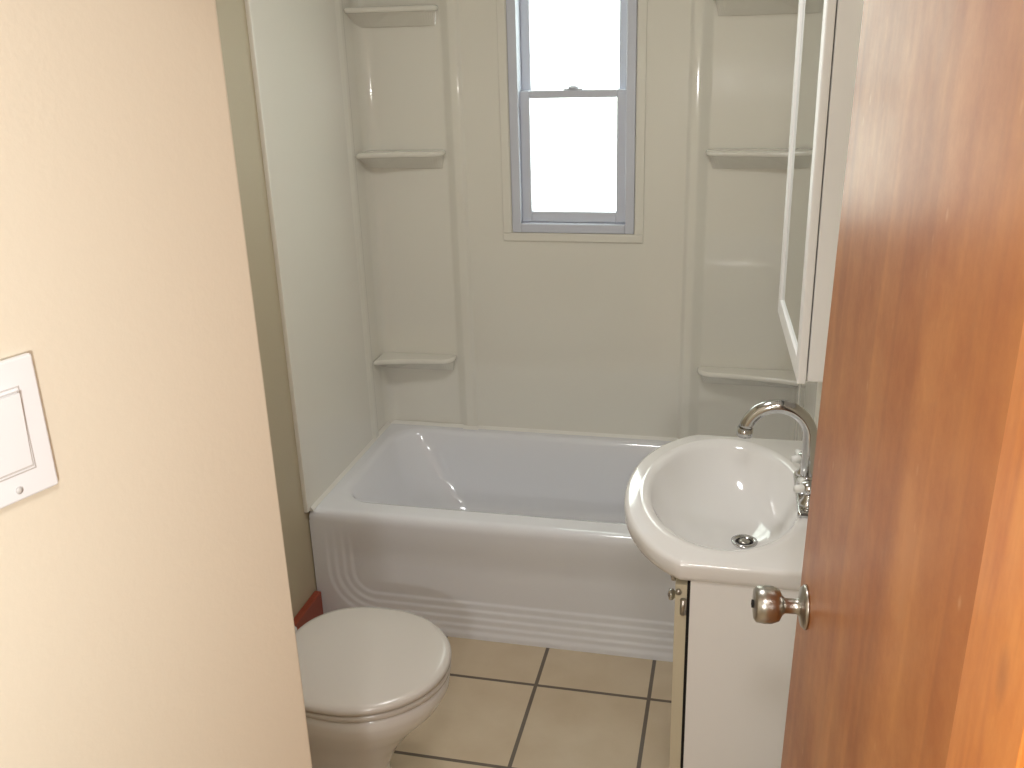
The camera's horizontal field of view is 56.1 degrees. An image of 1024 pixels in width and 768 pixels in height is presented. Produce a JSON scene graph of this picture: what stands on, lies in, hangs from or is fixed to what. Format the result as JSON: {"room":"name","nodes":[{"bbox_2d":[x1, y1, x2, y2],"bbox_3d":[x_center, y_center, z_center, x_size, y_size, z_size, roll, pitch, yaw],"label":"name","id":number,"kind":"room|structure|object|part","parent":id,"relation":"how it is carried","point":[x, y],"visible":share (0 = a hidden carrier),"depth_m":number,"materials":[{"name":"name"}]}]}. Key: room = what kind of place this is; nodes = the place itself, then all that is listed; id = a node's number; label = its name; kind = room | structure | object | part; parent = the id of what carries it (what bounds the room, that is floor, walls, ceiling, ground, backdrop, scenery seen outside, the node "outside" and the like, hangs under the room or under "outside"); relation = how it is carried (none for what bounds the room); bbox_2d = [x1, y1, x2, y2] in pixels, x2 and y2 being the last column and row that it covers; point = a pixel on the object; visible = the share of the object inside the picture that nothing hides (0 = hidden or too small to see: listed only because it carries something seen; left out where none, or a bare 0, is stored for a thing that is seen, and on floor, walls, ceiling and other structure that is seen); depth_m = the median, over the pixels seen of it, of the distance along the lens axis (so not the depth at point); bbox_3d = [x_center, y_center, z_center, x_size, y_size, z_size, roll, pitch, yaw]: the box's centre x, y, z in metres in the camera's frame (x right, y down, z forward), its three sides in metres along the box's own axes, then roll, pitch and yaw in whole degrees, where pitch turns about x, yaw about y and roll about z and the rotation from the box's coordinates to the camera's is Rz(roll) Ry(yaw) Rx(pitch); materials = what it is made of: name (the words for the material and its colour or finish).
{"room":"bathroom","nodes":[
{"label":"bathroom","id":0,"kind":"room"},
{"bbox_2d":[0,0,311,767],"bbox_3d":[-0.985,0.597,0.128,0.866,2.350,2.580,3,21,13],"label":"wall partition","id":1,"kind":"structure","parent":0,"point":[147,620],"depth_m":0.95,"materials":[{"name":"beige paint"}]},
{"bbox_2d":[0,353,57,508],"bbox_3d":[-0.442,0.044,0.839,0.013,0.129,0.077,10,23,30],"label":"light switch","id":2,"kind":"object","parent":1,"relation":"attached to","point":[27,466],"visible":1,"depth_m":0.85,"materials":[{"name":"plastic"}]},
{"bbox_3d":[-0.442,0.045,0.839,0.003,0.077,0.038,10,23,30],"label":"rocker frame","id":3,"kind":"part","parent":2,"relation":"part of","materials":[{"name":"white plastic"}]},
{"bbox_2d":[215,0,316,617],"bbox_3d":[-0.784,-0.255,2.428,0.150,2.350,2.290,3,21,13],"label":"wall","id":4,"kind":"structure","parent":0,"point":[232,20],"depth_m":2.60,"materials":[{"name":"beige paint"}]},
{"bbox_2d":[294,591,322,629],"bbox_3d":[-0.764,0.943,2.401,0.022,0.120,1.390,3,21,13],"label":"baseboard","id":5,"kind":"structure","parent":4,"relation":"attached to","point":[313,608],"depth_m":2.95,"materials":[{"name":"brown wood"}]},
{"bbox_2d":[391,636,672,767],"bbox_3d":[0.106,1.417,1.355,2.750,0.100,5.050,3,21,13],"label":"floor","id":6,"kind":"structure","parent":0,"point":[503,705],"depth_m":2.62,"materials":[{"name":"beige tile"}]},
{"bbox_2d":[295,607,451,767],"bbox_3d":[-0.458,0.660,2.238,0.647,0.745,0.395,3,21,13],"label":"toilet","id":7,"kind":"object","parent":6,"relation":"on","point":[370,676],"visible":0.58,"depth_m":2.14,"materials":[{"name":"ceramic"}]},
{"bbox_3d":[-0.339,0.625,2.199,0.403,0.026,0.390,3,21,13],"label":"lid","id":8,"kind":"part","parent":7,"relation":"part of","materials":[{"name":"plastic"}]},
{"bbox_3d":[-0.338,0.647,2.207,0.400,0.017,0.382,3,21,13],"label":"seat","id":9,"kind":"part","parent":7,"relation":"part of","materials":[{"name":"plastic"}]},
{"bbox_3d":[-0.370,0.834,2.285,0.470,0.382,0.366,3,21,13],"label":"bowl","id":10,"kind":"part","parent":7,"relation":"part of","materials":[{"name":"ceramic"}]},
{"bbox_2d":[309,423,675,661],"bbox_3d":[0.173,0.488,3.157,1.459,0.398,0.711,3,21,13],"label":"bathtub","id":11,"kind":"object","parent":6,"relation":"on","point":[512,537],"visible":0.7,"depth_m":2.93,"materials":[{"name":"ceramic"}]},
{"bbox_2d":[310,422,390,510],"bbox_3d":[-0.531,0.260,3.249,0.012,0.013,0.710,3,21,13],"label":"caulk","id":12,"kind":"object","parent":11,"relation":"on","point":[313,507],"visible":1,"depth_m":3.19,"materials":[{"name":"white plastic"}]},
{"bbox_2d":[463,425,477,429],"bbox_3d":[-0.150,0.160,3.490,0.055,0.013,0.012,3,21,13],"label":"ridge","id":13,"kind":"object","parent":11,"relation":"on","point":[464,426],"visible":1,"depth_m":3.49,"materials":[{"name":"white plastic"}]},
{"bbox_2d":[309,423,671,548],"bbox_3d":[0.172,0.448,3.144,1.459,0.315,0.707,3,21,13],"label":"basin","id":14,"kind":"object","parent":11,"relation":"in","point":[416,486],"depth_m":3.38,"materials":[{"name":"ceramic"}]},
{"bbox_2d":[244,0,822,512],"bbox_3d":[0.141,-0.507,2.790,1.465,1.720,0.740,3,21,13],"label":"tub surround","id":15,"kind":"object","parent":11,"relation":"on","point":[408,290],"visible":0.9,"depth_m":3.13,"materials":[{"name":"plastic"}]},
{"bbox_3d":[-0.388,-0.534,2.908,0.380,1.720,0.734,3,21,13],"label":"corner panel","id":16,"kind":"part","parent":15,"relation":"part of","materials":[{"name":"plastic"}]},
{"bbox_2d":[344,5,438,13],"bbox_3d":[-0.377,-1.173,3.005,0.277,0.018,0.113,3,21,13],"label":"shelf","id":17,"kind":"object","parent":15,"relation":"attached to","point":[348,9],"depth_m":2.99,"materials":[{"name":"plastic"}]},
{"bbox_2d":[356,150,445,158],"bbox_3d":[-0.364,-0.755,3.158,0.277,0.018,0.113,3,21,13],"label":"shelf","id":18,"kind":"object","parent":15,"relation":"attached to","point":[360,154],"depth_m":3.14,"materials":[{"name":"plastic"}]},
{"bbox_2d":[373,352,456,364],"bbox_3d":[-0.343,-0.085,3.404,0.277,0.018,0.113,3,21,13],"label":"shelf","id":19,"kind":"object","parent":15,"relation":"attached to","point":[379,358],"depth_m":3.40,"materials":[{"name":"plastic"}]},
{"bbox_2d":[506,0,522,231],"bbox_3d":[0.017,-0.955,3.110,0.030,0.910,0.126,3,21,13],"label":"frame","id":20,"kind":"object","parent":15,"relation":"attached to","point":[512,6],"visible":0.64,"depth_m":3.07,"materials":[{"name":"plastic"}]},
{"bbox_2d":[625,0,637,233],"bbox_3d":[0.382,-0.936,3.026,0.030,0.910,0.126,3,21,13],"label":"frame","id":21,"kind":"object","parent":15,"relation":"attached to","point":[632,5],"visible":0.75,"depth_m":3.00,"materials":[{"name":"plastic"}]},
{"bbox_2d":[697,366,797,385],"bbox_3d":[0.773,-0.026,3.150,0.329,0.018,0.113,3,21,13],"label":"shelf","id":22,"kind":"object","parent":15,"relation":"attached to","point":[782,375],"depth_m":3.16,"materials":[{"name":"plastic"}]},
{"bbox_2d":[706,149,788,157],"bbox_3d":[0.752,-0.697,2.904,0.329,0.018,0.113,3,21,13],"label":"shelf","id":23,"kind":"object","parent":15,"relation":"attached to","point":[710,153],"depth_m":2.91,"materials":[{"name":"plastic"}]},
{"bbox_3d":[0.647,-0.479,2.672,0.425,1.720,0.734,3,21,13],"label":"corner panel","id":24,"kind":"part","parent":15,"relation":"part of","materials":[{"name":"plastic"}]},
{"bbox_2d":[392,420,677,440],"bbox_3d":[0.246,0.177,3.409,1.453,0.013,0.012,3,21,13],"label":"trim","id":25,"kind":"structure","parent":11,"relation":"on","point":[393,421],"depth_m":3.44,"materials":[{"name":"white plastic"}]},
{"bbox_2d":[624,399,816,767],"bbox_3d":[0.471,0.510,2.158,0.436,1.028,0.620,3,21,13],"label":"bathroom vanity","id":26,"kind":"object","parent":6,"relation":"on","point":[725,517],"visible":0.85,"depth_m":1.92,"materials":[{"name":"ceramic"}]},
{"bbox_3d":[0.359,0.466,2.125,0.030,0.026,0.026,3,21,13],"label":"door pull","id":27,"kind":"part","parent":26,"relation":"part of","materials":[{"name":"silver metal"}]},
{"bbox_3d":[0.364,0.647,2.073,0.022,0.675,0.293,3,21,13],"label":"cabinet door","id":28,"kind":"part","parent":26,"relation":"part of","materials":[{"name":"white wood"}]},
{"bbox_2d":[624,435,807,590],"bbox_3d":[0.465,0.296,2.079,0.436,0.149,0.620,3,21,13],"label":"sink","id":29,"kind":"object","parent":26,"relation":"in","point":[713,513],"depth_m":2.12,"materials":[{"name":"ceramic"}]},
{"bbox_3d":[0.486,0.735,1.924,0.278,0.766,0.016,3,21,13],"label":"panel","id":30,"kind":"part","parent":26,"relation":"part of","materials":[{"name":"white laminate"}]},
{"bbox_3d":[0.550,0.120,1.992,0.159,0.186,0.029,3,21,13],"label":"spout","id":31,"kind":"part","parent":26,"relation":"part of","materials":[{"name":"silver metal"}]},
{"bbox_3d":[0.616,0.160,2.061,0.034,0.018,0.018,-7,21,-15],"label":"handle arm","id":32,"kind":"part","parent":26,"relation":"part of"},
{"bbox_3d":[0.633,0.185,2.075,0.038,0.034,0.038,3,21,13],"label":"handle stem","id":33,"kind":"part","parent":26,"relation":"part of","materials":[{"name":"silver metal"}]},
{"bbox_3d":[0.583,0.210,1.930,0.034,0.018,0.018,-7,21,-15],"label":"handle arm","id":34,"kind":"part","parent":26,"relation":"part of"},
{"bbox_2d":[793,471,808,517],"bbox_3d":[0.616,0.231,2.012,0.044,0.016,0.200,3,21,13],"label":"handle","id":35,"kind":"object","parent":26,"relation":"on","point":[802,506],"depth_m":1.94,"materials":[{"name":"silver metal"}]},
{"bbox_3d":[0.595,0.202,1.949,0.018,0.018,0.034,-7,21,-14],"label":"handle arm","id":36,"kind":"part","parent":26,"relation":"part of"},
{"bbox_3d":[0.616,0.207,2.008,0.048,0.040,0.048,3,21,13],"label":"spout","id":37,"kind":"part","parent":26,"relation":"part of","materials":[{"name":"silver metal"}]},
{"bbox_3d":[0.600,0.234,1.943,0.038,0.034,0.038,3,21,13],"label":"handle stem","id":38,"kind":"part","parent":26,"relation":"part of","materials":[{"name":"silver metal"}]},
{"bbox_3d":[0.752,-0.116,1.919,0.150,2.350,2.620,3,21,13],"label":"wall","id":39,"kind":"structure","parent":0,"visible":0},
{"bbox_2d":[778,0,863,383],"bbox_3d":[0.596,-0.449,1.795,0.130,0.790,0.470,3,21,13],"label":"medicine cabinet","id":40,"kind":"object","parent":39,"relation":"attached to","point":[828,31],"visible":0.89,"depth_m":1.66,"materials":[{"name":"white laminate"}]},
{"bbox_2d":[778,0,836,383],"bbox_3d":[0.550,-0.451,1.805,0.037,0.790,0.470,3,21,13],"label":"mirror","id":41,"kind":"object","parent":40,"relation":"attached to","point":[814,96],"depth_m":1.70,"materials":[{"name":"white glass"}]},
{"bbox_3d":[0.214,-1.532,2.875,1.465,0.320,0.150,3,21,13],"label":"wall","id":42,"kind":"structure","parent":0,"visible":0},
{"bbox_2d":[520,0,626,222],"bbox_3d":[0.199,-0.960,3.063,0.345,0.879,0.126,3,21,13],"label":"window","id":43,"kind":"structure","parent":42,"relation":"in","point":[565,93],"depth_m":3.08,"materials":[{"name":"plastic"}]},
{"bbox_3d":[0.043,-1.146,3.046,0.030,0.452,0.030,3,21,13],"label":"upper sash","id":44,"kind":"part","parent":43,"relation":"part of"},
{"bbox_3d":[0.049,-0.745,3.156,0.032,0.420,0.030,3,21,13],"label":"lower sash","id":45,"kind":"part","parent":43,"relation":"part of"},
{"bbox_2d":[568,85,578,88],"bbox_3d":[0.195,-0.943,3.046,0.036,0.010,0.036,3,21,13],"label":"latch","id":46,"kind":"object","parent":43,"relation":"attached to","point":[570,86],"visible":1,"depth_m":3.03,"materials":[{"name":"plastic"}]},
{"bbox_3d":[0.207,-0.557,3.188,0.281,0.035,0.030,3,21,13],"label":"lower sash bottom","id":47,"kind":"part","parent":43,"relation":"part of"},
{"bbox_3d":[0.203,-0.936,3.085,0.285,0.022,0.030,3,21,13],"label":"bottom of the upper sash","id":48,"kind":"part","parent":43,"relation":"part of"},
{"bbox_3d":[0.353,-0.729,3.087,0.032,0.420,0.030,3,21,13],"label":"lower sash","id":49,"kind":"part","parent":43,"relation":"part of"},
{"bbox_3d":[0.350,-1.130,2.976,0.030,0.452,0.030,3,21,13],"label":"upper sash","id":50,"kind":"part","parent":43,"relation":"part of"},
{"bbox_3d":[0.262,-0.002,3.437,1.465,1.118,0.150,3,21,13],"label":"wall","id":51,"kind":"structure","parent":0,"visible":0},
{"bbox_2d":[521,221,624,233],"bbox_3d":[0.213,-0.533,3.220,0.345,0.030,0.126,3,21,13],"label":"frame","id":52,"kind":"object","parent":51,"relation":"on","point":[536,227],"visible":0.56,"depth_m":3.16,"materials":[{"name":"plastic"}]},
{"bbox_3d":[0.792,0.373,0.585,0.880,2.350,0.130,3,21,13],"label":"door","id":53,"kind":"structure","parent":0,"visible":0},
{"bbox_2d":[945,323,1023,767],"bbox_3d":[0.337,0.486,0.736,0.060,2.060,0.138,3,21,13],"label":"door frame","id":54,"kind":"structure","parent":53,"relation":"attached to","point":[988,723],"depth_m":0.62,"materials":[{"name":"brown wood"}]},
{"bbox_2d":[752,0,1023,767],"bbox_3d":[0.363,0.350,1.112,0.100,2.026,0.648,2,20,7],"label":"door slab","id":55,"kind":"structure","parent":54,"relation":"attached to","point":[926,321],"depth_m":0.89,"materials":[{"name":"brown wood"}]},
{"bbox_3d":[0.386,0.319,1.383,0.074,0.064,0.064,2,21,7],"label":"knob","id":56,"kind":"part","parent":55,"relation":"part of","materials":[{"name":"silver metal"}]}
]}

